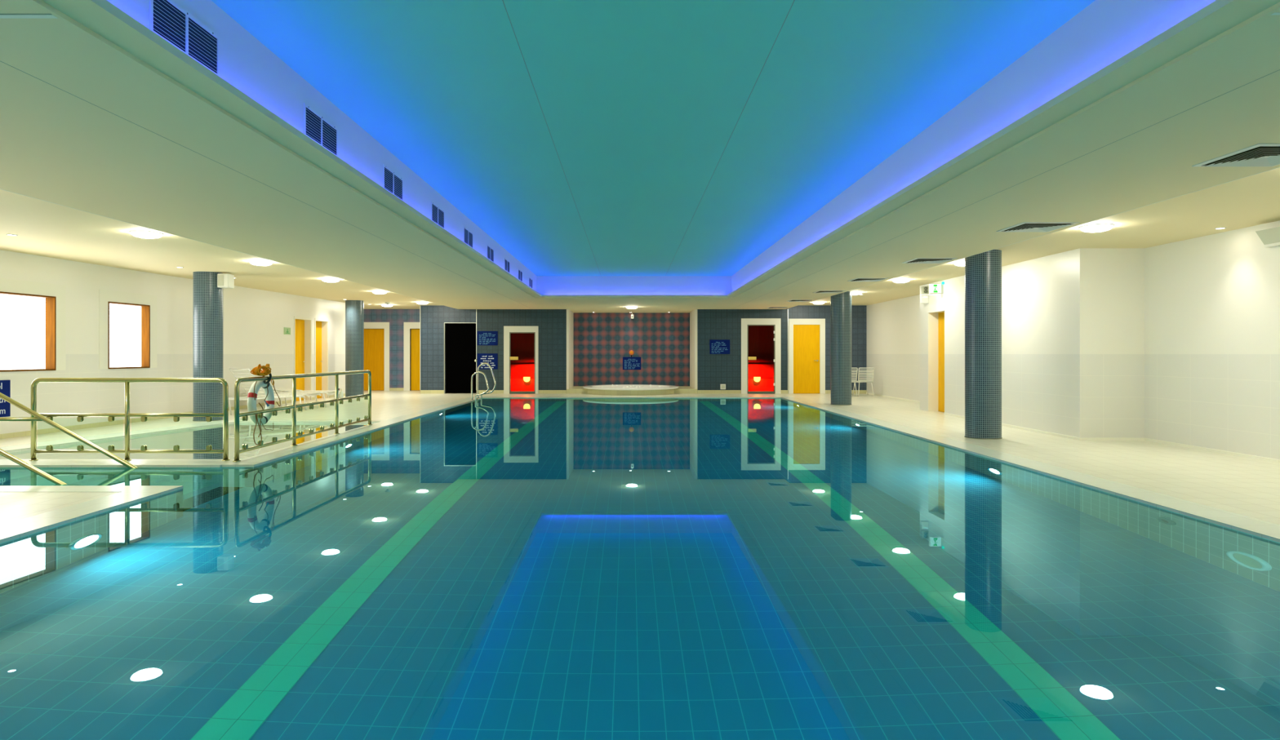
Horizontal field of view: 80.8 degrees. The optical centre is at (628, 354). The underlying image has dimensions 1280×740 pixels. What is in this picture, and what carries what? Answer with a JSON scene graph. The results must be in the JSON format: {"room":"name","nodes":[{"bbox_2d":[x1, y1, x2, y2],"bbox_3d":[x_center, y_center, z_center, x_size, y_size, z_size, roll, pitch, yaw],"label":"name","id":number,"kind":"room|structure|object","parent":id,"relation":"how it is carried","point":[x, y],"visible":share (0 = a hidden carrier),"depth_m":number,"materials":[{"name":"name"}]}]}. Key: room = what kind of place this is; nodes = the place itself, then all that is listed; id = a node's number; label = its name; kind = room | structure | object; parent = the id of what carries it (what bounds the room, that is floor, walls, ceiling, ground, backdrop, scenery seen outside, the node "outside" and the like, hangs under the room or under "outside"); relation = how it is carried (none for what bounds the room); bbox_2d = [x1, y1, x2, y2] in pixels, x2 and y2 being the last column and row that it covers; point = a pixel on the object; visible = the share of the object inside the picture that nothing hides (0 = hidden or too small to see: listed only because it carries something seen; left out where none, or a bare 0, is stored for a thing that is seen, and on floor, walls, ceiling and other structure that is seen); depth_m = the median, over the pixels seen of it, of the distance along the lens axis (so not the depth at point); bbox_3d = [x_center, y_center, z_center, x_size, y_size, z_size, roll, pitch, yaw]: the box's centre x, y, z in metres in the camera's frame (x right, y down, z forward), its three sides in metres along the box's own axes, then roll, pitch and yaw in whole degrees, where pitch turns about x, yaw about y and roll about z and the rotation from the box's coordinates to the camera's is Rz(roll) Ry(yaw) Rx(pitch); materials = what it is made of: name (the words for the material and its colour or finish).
{"room":"indoor swimming pool","nodes":[
{"label":"indoor swimming pool","id":0,"kind":"room"},
{"bbox_2d":[0,249,345,439],"bbox_3d":[-9.113,-0.105,9.361,0.362,2.730,25.758,0,0,4],"label":"wall","id":1,"kind":"structure","parent":0,"point":[255,320],"depth_m":13.61,"materials":[{"name":"paint"}]},
{"bbox_2d":[0,380,10,417],"bbox_3d":[-8.875,0.630,10.244,0.017,0.520,0.992,0,0,4],"label":"sign","id":2,"kind":"object","parent":1,"relation":"attached to","point":[5,385],"visible":0.77,"depth_m":10.66,"materials":[{"name":"blue"}]},
{"bbox_2d":[0,278,65,372],"bbox_3d":[-8.970,-0.410,10.296,0.202,1.320,2.866,0,0,4],"label":"window","id":3,"kind":"structure","parent":1,"relation":"in","point":[33,314],"depth_m":11.24,"materials":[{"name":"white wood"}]},
{"bbox_2d":[98,288,156,368],"bbox_3d":[-8.782,-0.410,13.091,0.202,1.320,1.372,0,0,4],"label":"window","id":4,"kind":"structure","parent":1,"relation":"in","point":[127,322],"depth_m":13.18,"materials":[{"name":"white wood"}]},
{"bbox_2d":[284,327,290,334],"bbox_3d":[-8.332,-0.560,18.340,0.013,0.170,0.300,0,0,4],"label":"safety sign","id":5,"kind":"object","parent":1,"relation":"attached to","point":[286,331],"visible":1,"depth_m":18.31,"materials":[{"name":"green plastic"}]},
{"bbox_2d":[293,316,311,400],"bbox_3d":[-8.389,0.130,19.117,0.235,2.140,0.882,0,0,4],"label":"door","id":6,"kind":"structure","parent":1,"relation":"in","point":[302,326],"depth_m":19.44,"materials":[{"name":"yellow wood"}]},
{"bbox_2d":[314,318,328,399],"bbox_3d":[-8.322,0.130,20.117,0.235,2.140,0.762,0,0,4],"label":"door","id":7,"kind":"structure","parent":1,"relation":"in","point":[321,326],"depth_m":20.43,"materials":[{"name":"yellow wood"}]},
{"bbox_2d":[364,309,419,391],"bbox_3d":[-8.115,-0.105,24.775,3.670,2.730,0.350,0,0,0],"label":"wall","id":8,"kind":"structure","parent":0,"point":[396,318],"depth_m":24.60,"materials":[{"name":"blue tile"}]},
{"bbox_2d":[364,322,389,391],"bbox_3d":[-8.425,0.080,24.640,1.190,2.240,0.120,0,0,0],"label":"door","id":9,"kind":"structure","parent":8,"relation":"in","point":[376,335],"depth_m":24.66,"materials":[{"name":"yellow wood"}]},
{"bbox_2d":[389,387,404,391],"bbox_3d":[-8.480,1.155,24.593,2.240,0.090,0.015,0,0,0],"label":"baseboard","id":10,"kind":"structure","parent":8,"relation":"attached to","point":[390,388],"depth_m":24.58,"materials":[{"name":"tile"}]},
{"bbox_2d":[404,322,419,391],"bbox_3d":[-6.860,0.080,24.660,1.000,2.240,0.160,0,0,0],"label":"door","id":11,"kind":"structure","parent":8,"relation":"in","point":[415,326],"depth_m":24.70,"materials":[{"name":"yellow wood"}]},
{"bbox_2d":[420,305,476,393],"bbox_3d":[-5.463,-0.105,23.685,1.695,2.730,1.830,0,0,0],"label":"wall","id":12,"kind":"structure","parent":0,"point":[433,317],"depth_m":22.77,"materials":[{"name":"grey tile"}]},
{"bbox_2d":[0,0,1279,309],"bbox_3d":[-1.029,-1.619,10.800,8.262,0.531,23.800,0,0,0],"label":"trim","id":13,"kind":"structure","parent":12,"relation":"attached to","point":[502,0],"depth_m":4.87,"materials":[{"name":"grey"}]},
{"bbox_2d":[0,12,1279,309],"bbox_3d":[-0.220,-1.358,9.600,9.890,0.011,26.200,0,0,0],"label":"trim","id":14,"kind":"structure","parent":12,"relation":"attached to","point":[52,16],"depth_m":6.19,"materials":[{"name":"white paint"}]},
{"bbox_2d":[445,323,475,393],"bbox_3d":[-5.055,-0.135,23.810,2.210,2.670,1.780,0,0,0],"label":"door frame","id":15,"kind":"structure","parent":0,"point":[446,323],"depth_m":24.50,"materials":[{"name":"black"}]},
{"bbox_2d":[573,313,689,386],"bbox_3d":[0.093,-0.127,24.820,3.827,2.654,0.160,0,0,0],"label":"wall","id":16,"kind":"structure","parent":0,"point":[602,341],"depth_m":24.74,"materials":[{"name":"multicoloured tile"}]},
{"bbox_2d":[622,357,640,369],"bbox_3d":[0.100,0.309,24.732,0.600,0.418,0.013,0,0,0],"label":"notice board","id":17,"kind":"object","parent":16,"relation":"attached to","point":[628,363],"visible":1,"depth_m":24.73,"materials":[{"name":"blue"}]},
{"bbox_2d":[629,350,634,357],"bbox_3d":[0.090,-0.010,24.708,0.160,0.230,0.060,0,0,0],"label":"button","id":18,"kind":"object","parent":16,"relation":"attached to","point":[631,353],"visible":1,"depth_m":24.70,"materials":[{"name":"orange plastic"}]},
{"bbox_2d":[0,0,1279,313],"bbox_3d":[-0.800,-1.677,10.700,19.600,0.646,29.000,0,0,0],"label":"ceiling","id":19,"kind":"structure","parent":0,"point":[59,147],"depth_m":6.45,"materials":[{"name":"paint"}]},
{"bbox_2d":[129,231,163,239],"bbox_3d":[-5.850,-1.438,9.120,0.344,0.063,0.344,0,0,0],"label":"ceiling light","id":20,"kind":"object","parent":19,"relation":"attached to","point":[142,234],"visible":1,"depth_m":9.03,"materials":[{"name":"white plastic"}]},
{"bbox_2d":[248,260,273,266],"bbox_3d":[-5.850,-1.438,11.960,0.344,0.063,0.344,0,0,0],"label":"ceiling light","id":21,"kind":"object","parent":19,"relation":"attached to","point":[260,263],"visible":1,"depth_m":11.85,"materials":[{"name":"white"}]},
{"bbox_2d":[321,278,340,282],"bbox_3d":[-5.850,-1.438,14.750,0.344,0.063,0.344,0,0,0],"label":"ceiling light","id":22,"kind":"object","parent":19,"relation":"attached to","point":[326,280],"visible":1,"depth_m":14.64,"materials":[{"name":"white"}]},
{"bbox_2d":[372,290,386,294],"bbox_3d":[-5.850,-1.438,17.650,0.344,0.063,0.344,0,0,0],"label":"ceiling light","id":23,"kind":"object","parent":19,"relation":"attached to","point":[379,292],"visible":1,"depth_m":17.55,"materials":[{"name":"white"}]},
{"bbox_2d":[381,304,392,306],"bbox_3d":[-7.200,-1.438,22.400,0.344,0.063,0.344,0,0,0],"label":"ceiling light","id":24,"kind":"object","parent":19,"relation":"attached to","point":[384,305],"visible":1,"depth_m":22.29,"materials":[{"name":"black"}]},
{"bbox_2d":[416,302,428,304],"bbox_3d":[-5.850,-1.438,21.300,0.344,0.063,0.344,0,0,0],"label":"ceiling light","id":25,"kind":"object","parent":19,"relation":"attached to","point":[418,303],"visible":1,"depth_m":21.20,"materials":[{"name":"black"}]},
{"bbox_2d":[626,306,637,309],"bbox_3d":[0.085,-1.323,21.550,0.344,0.063,0.344,0,0,0],"label":"ceiling light","id":26,"kind":"object","parent":19,"relation":"attached to","point":[628,308],"visible":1,"depth_m":21.44,"materials":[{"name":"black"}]},
{"bbox_2d":[766,306,789,308],"bbox_3d":[4.340,-1.345,21.900,0.577,0.018,0.577,0,0,0],"label":"ceiling vent","id":27,"kind":"object","parent":19,"relation":"in","point":[769,307],"visible":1,"depth_m":21.75,"materials":[{"name":"white plastic"}]},
{"bbox_2d":[786,299,814,302],"bbox_3d":[4.340,-1.345,19.000,0.577,0.018,0.577,0,0,0],"label":"ceiling vent","id":28,"kind":"object","parent":19,"relation":"in","point":[791,300],"visible":1,"depth_m":18.83,"materials":[{"name":"white plastic"}]},
{"bbox_2d":[812,302,825,304],"bbox_3d":[5.380,-1.438,21.300,0.344,0.063,0.344,0,0,0],"label":"ceiling light","id":29,"kind":"object","parent":19,"relation":"attached to","point":[814,303],"visible":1,"depth_m":21.20,"materials":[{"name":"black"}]},
{"bbox_2d":[813,290,845,293],"bbox_3d":[4.340,-1.345,16.300,0.577,0.018,0.577,0,0,0],"label":"ceiling vent","id":30,"kind":"object","parent":19,"relation":"in","point":[818,291],"visible":1,"depth_m":16.13,"materials":[{"name":"white plastic"}]},
{"bbox_2d":[851,292,862,295],"bbox_3d":[5.380,-1.438,17.900,0.344,0.063,0.344,0,0,0],"label":"ceiling light","id":31,"kind":"object","parent":19,"relation":"attached to","point":[852,293],"visible":0.77,"depth_m":17.78,"materials":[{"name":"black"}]},
{"bbox_2d":[847,278,888,281],"bbox_3d":[4.340,-1.345,13.650,0.577,0.018,0.577,0,0,0],"label":"ceiling vent","id":32,"kind":"object","parent":19,"relation":"in","point":[855,279],"visible":1,"depth_m":13.61,"materials":[{"name":"white plastic"}]},
{"bbox_2d":[892,279,910,283],"bbox_3d":[5.380,-1.438,14.850,0.344,0.063,0.344,0,0,0],"label":"ceiling light","id":33,"kind":"object","parent":19,"relation":"attached to","point":[897,281],"visible":1,"depth_m":14.75,"materials":[{"name":"white"}]},
{"bbox_2d":[902,257,957,263],"bbox_3d":[4.340,-1.345,10.870,0.577,0.018,0.577,0,0,0],"label":"ceiling vent","id":34,"kind":"object","parent":19,"relation":"in","point":[917,260],"visible":1,"depth_m":10.79,"materials":[{"name":"white plastic"}]},
{"bbox_2d":[953,261,964,266],"bbox_3d":[5.380,-1.438,12.030,0.344,0.063,0.344,0,0,0],"label":"ceiling light","id":35,"kind":"object","parent":19,"relation":"attached to","point":[962,264],"visible":0.52,"depth_m":11.96,"materials":[{"name":"white"}]},
{"bbox_2d":[995,222,1079,232],"bbox_3d":[4.340,-1.345,8.000,0.577,0.018,0.577,0,0,0],"label":"ceiling vent","id":36,"kind":"object","parent":19,"relation":"in","point":[1024,227],"visible":1,"depth_m":7.95,"materials":[{"name":"white plastic"}]},
{"bbox_2d":[1079,223,1114,232],"bbox_3d":[5.380,-1.438,8.650,0.344,0.063,0.344,0,0,0],"label":"ceiling light","id":37,"kind":"object","parent":19,"relation":"attached to","point":[1091,228],"visible":1,"depth_m":8.55,"materials":[{"name":"white"}]},
{"bbox_2d":[1191,143,1279,166],"bbox_3d":[4.340,-1.345,5.120,0.577,0.018,0.577,0,0,0],"label":"ceiling vent","id":38,"kind":"object","parent":19,"relation":"in","point":[1260,154],"visible":1,"depth_m":5.16,"materials":[{"name":"white plastic"}]},
{"bbox_2d":[0,390,1279,524],"bbox_3d":[-0.800,1.230,10.700,19.600,0.060,29.000,0,0,0],"label":"floor","id":39,"kind":"structure","parent":0,"point":[1242,486],"depth_m":9.24,"materials":[{"name":"tile"}]},
{"bbox_2d":[0,420,383,459],"bbox_3d":[-6.250,1.573,11.075,3.900,0.753,5.150,0,0,0],"label":"pool","id":40,"kind":"object","parent":39,"relation":"in","point":[198,436],"visible":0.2,"depth_m":10.73,"materials":[{"name":"liquid"}]},
{"bbox_2d":[192,271,223,422],"bbox_3d":[-7.620,-0.145,13.620,0.492,2.690,0.492,0,0,0],"label":"column","id":41,"kind":"structure","parent":39,"relation":"on","point":[207,298],"depth_m":13.42,"materials":[{"name":"tile"}]},
{"bbox_2d":[217,273,234,288],"bbox_3d":[-7.285,-1.315,13.556,0.230,0.250,0.228,0,0,0],"label":"loudspeaker","id":42,"kind":"object","parent":41,"relation":"attached to","point":[224,281],"visible":1,"depth_m":13.45,"materials":[{"name":"white plastic"}]},
{"bbox_2d":[217,275,223,285],"bbox_3d":[-7.300,-1.315,13.446,0.100,0.190,0.008,0,0,0],"label":"speaker grille","id":43,"kind":"object","parent":42,"relation":"attached to","point":[220,277],"depth_m":13.44,"materials":[{"name":"grey plastic"}]},
{"bbox_2d":[228,368,305,415],"bbox_3d":[-7.330,0.741,15.102,0.636,0.922,1.477,0,0,27],"label":"sun lounger","id":44,"kind":"object","parent":39,"relation":"on","point":[235,372],"visible":0.62,"depth_m":14.82,"materials":[{"name":"white plastic"}]},
{"bbox_2d":[239,388,321,410],"bbox_3d":[-7.592,0.983,16.350,1.566,0.440,0.636,0,0,0],"label":"sun lounger","id":45,"kind":"object","parent":39,"relation":"on","point":[315,394],"visible":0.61,"depth_m":16.23,"materials":[{"name":"white plastic"}]},
{"bbox_2d":[259,386,339,408],"bbox_3d":[-7.492,0.983,17.150,1.566,0.440,0.636,0,0,0],"label":"sun lounger","id":46,"kind":"object","parent":39,"relation":"on","point":[277,389],"visible":0.67,"depth_m":17.05,"materials":[{"name":"white plastic"}]},
{"bbox_2d":[339,388,343,398],"bbox_3d":[-7.760,1.065,20.290,0.100,0.270,0.120,0,0,0],"label":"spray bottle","id":47,"kind":"object","parent":39,"relation":"on","point":[341,394],"visible":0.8,"depth_m":20.26,"materials":[{"name":"white plastic"}]},
{"bbox_2d":[345,300,364,397],"bbox_3d":[-7.570,-0.145,20.750,0.492,2.690,0.492,0,0,0],"label":"column","id":48,"kind":"structure","parent":39,"relation":"on","point":[354,309],"depth_m":20.55,"materials":[{"name":"tile"}]},
{"bbox_2d":[582,384,678,395],"bbox_3d":[0.060,1.081,23.120,2.940,0.239,2.940,0,0,0],"label":"hot tub","id":49,"kind":"object","parent":39,"relation":"on","point":[611,389],"visible":1,"depth_m":22.09,"materials":[{"name":"tile"}]},
{"bbox_2d":[0,396,1279,739],"bbox_3d":[-1.820,1.883,10.700,12.760,1.374,20.900,0,0,0],"label":"swimming pool","id":50,"kind":"object","parent":39,"relation":"in","point":[489,568],"visible":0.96,"depth_m":3.84,"materials":[{"name":"liquid"}]},
{"bbox_2d":[0,448,66,484],"bbox_3d":[-6.045,1.118,7.050,2.997,1.698,0.048,0,0,0],"label":"handrail","id":51,"kind":"object","parent":50,"relation":"attached to","point":[2,453],"visible":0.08,"depth_m":7.03,"materials":[{"name":"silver metal"}]},
{"bbox_2d":[0,392,137,468],"bbox_3d":[-6.085,1.084,8.060,3.097,1.790,0.048,0,0,0],"label":"handrail","id":52,"kind":"object","parent":50,"relation":"attached to","point":[37,417],"visible":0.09,"depth_m":8.04,"materials":[{"name":"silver metal"}]},
{"bbox_2d":[28,377,230,461],"bbox_3d":[-5.610,0.732,8.450,2.244,0.929,0.084,0,0,0],"label":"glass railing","id":53,"kind":"object","parent":50,"relation":"on","point":[80,416],"visible":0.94,"depth_m":8.43,"materials":[{"name":"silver metal"}]},
{"bbox_2d":[232,369,372,462],"bbox_3d":[-4.370,0.732,10.530,0.084,0.929,4.384,0,0,0],"label":"glass railing","id":54,"kind":"object","parent":50,"relation":"on","point":[274,411],"visible":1,"depth_m":9.80,"materials":[{"name":"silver metal"}]},
{"bbox_2d":[253,413,262,445],"bbox_3d":[-4.320,0.878,8.754,0.009,0.376,0.201,0,0,0],"label":"rope","id":55,"kind":"object","parent":54,"relation":"hanging from","point":[256,418],"visible":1,"depth_m":8.76,"materials":[{"name":"brown"}]},
{"bbox_2d":[250,364,274,385],"bbox_3d":[-4.376,0.251,8.986,0.130,0.267,0.420,0,0,-2],"label":"coiled rope","id":56,"kind":"object","parent":54,"relation":"on","point":[267,371],"visible":1,"depth_m":8.98,"materials":[{"name":"orange fabric"}]},
{"bbox_2d":[247,380,280,431],"bbox_3d":[-4.438,0.622,9.176,0.138,0.650,0.761,0,0,0],"label":"lifebuoy","id":57,"kind":"object","parent":54,"relation":"hanging from","point":[256,385],"visible":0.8,"depth_m":9.05,"materials":[{"name":"white plastic"}]},
{"bbox_2d":[470,362,496,401],"bbox_3d":[-3.833,1.165,19.785,0.575,1.871,0.670,0,0,0],"label":"pool ladder","id":58,"kind":"object","parent":50,"relation":"attached to","point":[477,395],"visible":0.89,"depth_m":20.05,"materials":[{"name":"silver metal"}]},
{"bbox_2d":[830,291,852,405],"bbox_3d":[5.040,-0.145,17.850,0.492,2.690,0.492,0,0,0],"label":"column","id":59,"kind":"structure","parent":39,"relation":"on","point":[841,304],"depth_m":17.64,"materials":[{"name":"tile"}]},
{"bbox_2d":[851,368,857,396],"bbox_3d":[6.280,0.795,21.640,0.454,0.814,0.584,0,0,0],"label":"slatted chair","id":60,"kind":"object","parent":39,"relation":"on","point":[852,380],"visible":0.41,"depth_m":21.40,"materials":[{"name":"white plastic"}]},
{"bbox_2d":[853,368,874,396],"bbox_3d":[6.740,0.795,21.600,0.454,0.814,0.584,0,0,0],"label":"slatted chair","id":61,"kind":"object","parent":39,"relation":"on","point":[866,380],"visible":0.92,"depth_m":21.36,"materials":[{"name":"white plastic"}]},
{"bbox_2d":[964,249,1002,439],"bbox_3d":[5.090,-0.145,10.800,0.492,2.690,0.492,0,0,0],"label":"column","id":62,"kind":"structure","parent":39,"relation":"on","point":[983,271],"depth_m":10.59,"materials":[{"name":"tile"}]},
{"bbox_2d":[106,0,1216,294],"bbox_3d":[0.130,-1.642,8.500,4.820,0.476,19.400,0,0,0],"label":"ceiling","id":63,"kind":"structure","parent":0,"point":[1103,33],"depth_m":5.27,"materials":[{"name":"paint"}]},
{"bbox_2d":[149,0,218,75],"bbox_3d":[-2.216,-1.600,3.770,0.009,0.230,0.580,0,0,0],"label":"ceiling vent","id":64,"kind":"object","parent":63,"relation":"in","point":[168,20],"visible":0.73,"depth_m":3.75,"materials":[{"name":"metal"}]},
{"bbox_2d":[303,102,337,156],"bbox_3d":[-2.216,-1.600,5.425,0.009,0.230,0.580,0,0,0],"label":"ceiling vent","id":65,"kind":"object","parent":63,"relation":"in","point":[316,127],"visible":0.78,"depth_m":5.41,"materials":[{"name":"metal"}]},
{"bbox_2d":[382,164,403,200],"bbox_3d":[-2.216,-1.600,7.080,0.009,0.230,0.580,0,0,0],"label":"ceiling vent","id":66,"kind":"object","parent":63,"relation":"in","point":[393,183],"visible":0.84,"depth_m":7.06,"materials":[{"name":"metal"}]},
{"bbox_2d":[431,201,444,228],"bbox_3d":[-2.216,-1.600,8.735,0.009,0.230,0.580,0,0,0],"label":"ceiling vent","id":67,"kind":"object","parent":63,"relation":"in","point":[437,213],"visible":0.81,"depth_m":8.70,"materials":[{"name":"metal"}]},
{"bbox_2d":[463,226,472,248],"bbox_3d":[-2.216,-1.600,10.390,0.009,0.230,0.580,0,0,0],"label":"ceiling vent","id":68,"kind":"object","parent":63,"relation":"in","point":[468,235],"visible":0.77,"depth_m":10.38,"materials":[{"name":"metal"}]},
{"bbox_2d":[486,244,493,262],"bbox_3d":[-2.216,-1.600,12.045,0.009,0.230,0.580,0,0,0],"label":"ceiling vent","id":69,"kind":"object","parent":63,"relation":"in","point":[490,251],"visible":0.89,"depth_m":12.03,"materials":[{"name":"metal"}]},
{"bbox_2d":[504,257,510,273],"bbox_3d":[-2.216,-1.600,13.700,0.009,0.230,0.580,0,0,0],"label":"ceiling vent","id":70,"kind":"object","parent":63,"relation":"in","point":[507,264],"visible":0.85,"depth_m":13.70,"materials":[{"name":"metal"}]},
{"bbox_2d":[518,268,522,281],"bbox_3d":[-2.216,-1.600,15.355,0.009,0.230,0.580,0,0,0],"label":"ceiling vent","id":71,"kind":"object","parent":63,"relation":"in","point":[520,273],"visible":0.82,"depth_m":15.35,"materials":[{"name":"metal"}]},
{"bbox_2d":[528,277,532,288],"bbox_3d":[-2.216,-1.600,17.010,0.009,0.230,0.580,0,0,0],"label":"ceiling vent","id":72,"kind":"object","parent":63,"relation":"in","point":[530,278],"visible":0.88,"depth_m":16.96,"materials":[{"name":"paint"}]},
{"bbox_2d":[41,0,1279,297],"bbox_3d":[0.130,-1.395,8.500,4.820,0.042,19.400,0,0,0],"label":"trim","id":73,"kind":"structure","parent":63,"relation":"attached to","point":[101,17],"depth_m":4.12,"materials":[{"name":"paint"}]},
{"bbox_2d":[476,305,866,393],"bbox_3d":[1.442,-0.147,23.750,12.115,2.814,1.980,0,0,0],"label":"wall","id":74,"kind":"structure","parent":0,"point":[551,324],"depth_m":22.77,"materials":[{"name":"tile"}]},
{"bbox_2d":[444,322,477,393],"bbox_3d":[-5.088,0.125,22.820,1.015,2.150,0.200,0,0,0],"label":"door","id":75,"kind":"structure","parent":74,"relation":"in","point":[460,340],"depth_m":22.90,"materials":[{"name":"black metal"}]},
{"bbox_2d":[477,353,497,369],"bbox_3d":[-4.280,0.223,22.762,0.620,0.477,0.013,0,0,0],"label":"notice board","id":76,"kind":"object","parent":74,"relation":"attached to","point":[491,359],"visible":0.86,"depth_m":22.75,"materials":[{"name":"blue plastic"}]},
{"bbox_2d":[477,331,497,345],"bbox_3d":[-4.280,-0.477,22.762,0.620,0.431,0.013,0,0,0],"label":"notice board","id":77,"kind":"object","parent":74,"relation":"attached to","point":[484,338],"visible":1,"depth_m":22.75,"materials":[{"name":"blue plastic"}]},
{"bbox_2d":[503,326,537,393],"bbox_3d":[-3.263,0.177,22.770,1.045,2.046,0.100,0,0,0],"label":"door","id":78,"kind":"structure","parent":74,"relation":"in","point":[520,343],"depth_m":22.78,"materials":[{"name":"white paint"}]},
{"bbox_2d":[419,305,788,390],"bbox_3d":[-0.748,-0.188,22.770,11.155,2.565,0.020,0,0,0],"label":"trim","id":79,"kind":"structure","parent":74,"relation":"attached to","point":[420,305],"depth_m":22.76,"materials":[{"name":"white paint"}]},
{"bbox_2d":[566,386,697,393],"bbox_3d":[0.093,1.130,23.749,3.967,0.140,1.982,0,0,0],"label":"trim","id":80,"kind":"structure","parent":74,"relation":"attached to","point":[575,389],"depth_m":22.76,"materials":[{"name":"tile"}]},
{"bbox_2d":[420,390,866,393],"bbox_3d":[0.445,1.147,22.764,13.510,0.105,0.012,0,0,0],"label":"baseboard","id":81,"kind":"structure","parent":74,"relation":"attached to","point":[421,391],"depth_m":22.76,"materials":[{"name":"tile"}]},
{"bbox_2d":[709,339,729,354],"bbox_3d":[2.755,-0.215,22.762,0.610,0.431,0.013,0,0,0],"label":"notice board","id":82,"kind":"object","parent":74,"relation":"attached to","point":[716,346],"visible":1,"depth_m":22.75,"materials":[{"name":"blue plastic"}]},
{"bbox_2d":[720,384,725,389],"bbox_3d":[2.850,0.990,22.740,0.160,0.160,0.056,0,0,0],"label":"box","id":83,"kind":"object","parent":74,"relation":"attached to","point":[722,386],"visible":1,"depth_m":22.72,"materials":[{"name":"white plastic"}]},
{"bbox_2d":[741,318,781,393],"bbox_3d":[4.000,0.061,22.770,1.200,2.277,0.100,0,0,0],"label":"door","id":84,"kind":"structure","parent":74,"relation":"in","point":[761,338],"depth_m":22.78,"materials":[{"name":"white paint"}]},
{"bbox_2d":[788,319,825,393],"bbox_3d":[5.393,0.065,22.791,1.105,2.270,0.159,0,0,0],"label":"door","id":85,"kind":"structure","parent":74,"relation":"in","point":[806,337],"depth_m":22.77,"materials":[{"name":"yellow wood"}]},
{"bbox_2d":[866,294,919,401],"bbox_3d":[7.350,-0.105,19.485,0.300,2.730,6.570,0,0,0],"label":"wall","id":86,"kind":"structure","parent":0,"point":[893,326],"depth_m":20.33,"materials":[{"name":"white paint"}]},
{"bbox_2d":[920,248,1144,438],"bbox_3d":[6.885,-0.105,13.325,1.230,2.730,5.750,0,0,0],"label":"wall","id":87,"kind":"structure","parent":0,"point":[1073,322],"depth_m":10.83,"materials":[{"name":"white paint"}]},
{"bbox_2d":[920,295,928,303],"bbox_3d":[6.195,-1.145,15.752,0.150,0.170,0.096,0,0,0],"label":"alarm box","id":88,"kind":"object","parent":87,"relation":"attached to","point":[923,299],"visible":1,"depth_m":15.71,"materials":[{"name":"white plastic"}]},
{"bbox_2d":[920,286,928,293],"bbox_3d":[6.200,-1.340,15.740,0.140,0.160,0.120,0,0,0],"label":"emergency light","id":89,"kind":"object","parent":87,"relation":"attached to","point":[924,290],"visible":1,"depth_m":15.72,"materials":[{"name":"grey plastic"}]},
{"bbox_2d":[928,310,944,412],"bbox_3d":[6.385,0.163,15.330,0.250,2.075,0.800,0,0,0],"label":"door","id":90,"kind":"structure","parent":87,"relation":"in","point":[936,318],"depth_m":15.71,"materials":[{"name":"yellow wood"}]},
{"bbox_2d":[928,281,944,293],"bbox_3d":[6.140,-1.325,14.980,0.280,0.230,0.120,0,0,0],"label":"exit sign","id":91,"kind":"object","parent":87,"relation":"attached to","point":[933,288],"visible":1,"depth_m":14.97,"materials":[{"name":"white plastic"}]},
{"bbox_2d":[866,392,1279,463],"bbox_3d":[6.728,1.183,9.635,0.945,0.035,26.270,0,0,0],"label":"baseboard","id":92,"kind":"structure","parent":87,"relation":"attached to","point":[1269,460],"depth_m":10.44,"materials":[{"name":"white"}]},
{"bbox_2d":[1144,220,1279,459],"bbox_3d":[7.335,-0.105,3.475,0.330,2.730,13.950,0,0,0],"label":"wall","id":93,"kind":"structure","parent":0,"point":[1212,302],"depth_m":9.22,"materials":[{"name":"white paint"}]},
{"bbox_2d":[1255,226,1279,247],"bbox_3d":[7.085,-1.290,7.900,0.170,0.200,1.000,0,0,0],"label":"loudspeaker","id":94,"kind":"object","parent":93,"relation":"attached to","point":[1270,237],"visible":1,"depth_m":8.27,"materials":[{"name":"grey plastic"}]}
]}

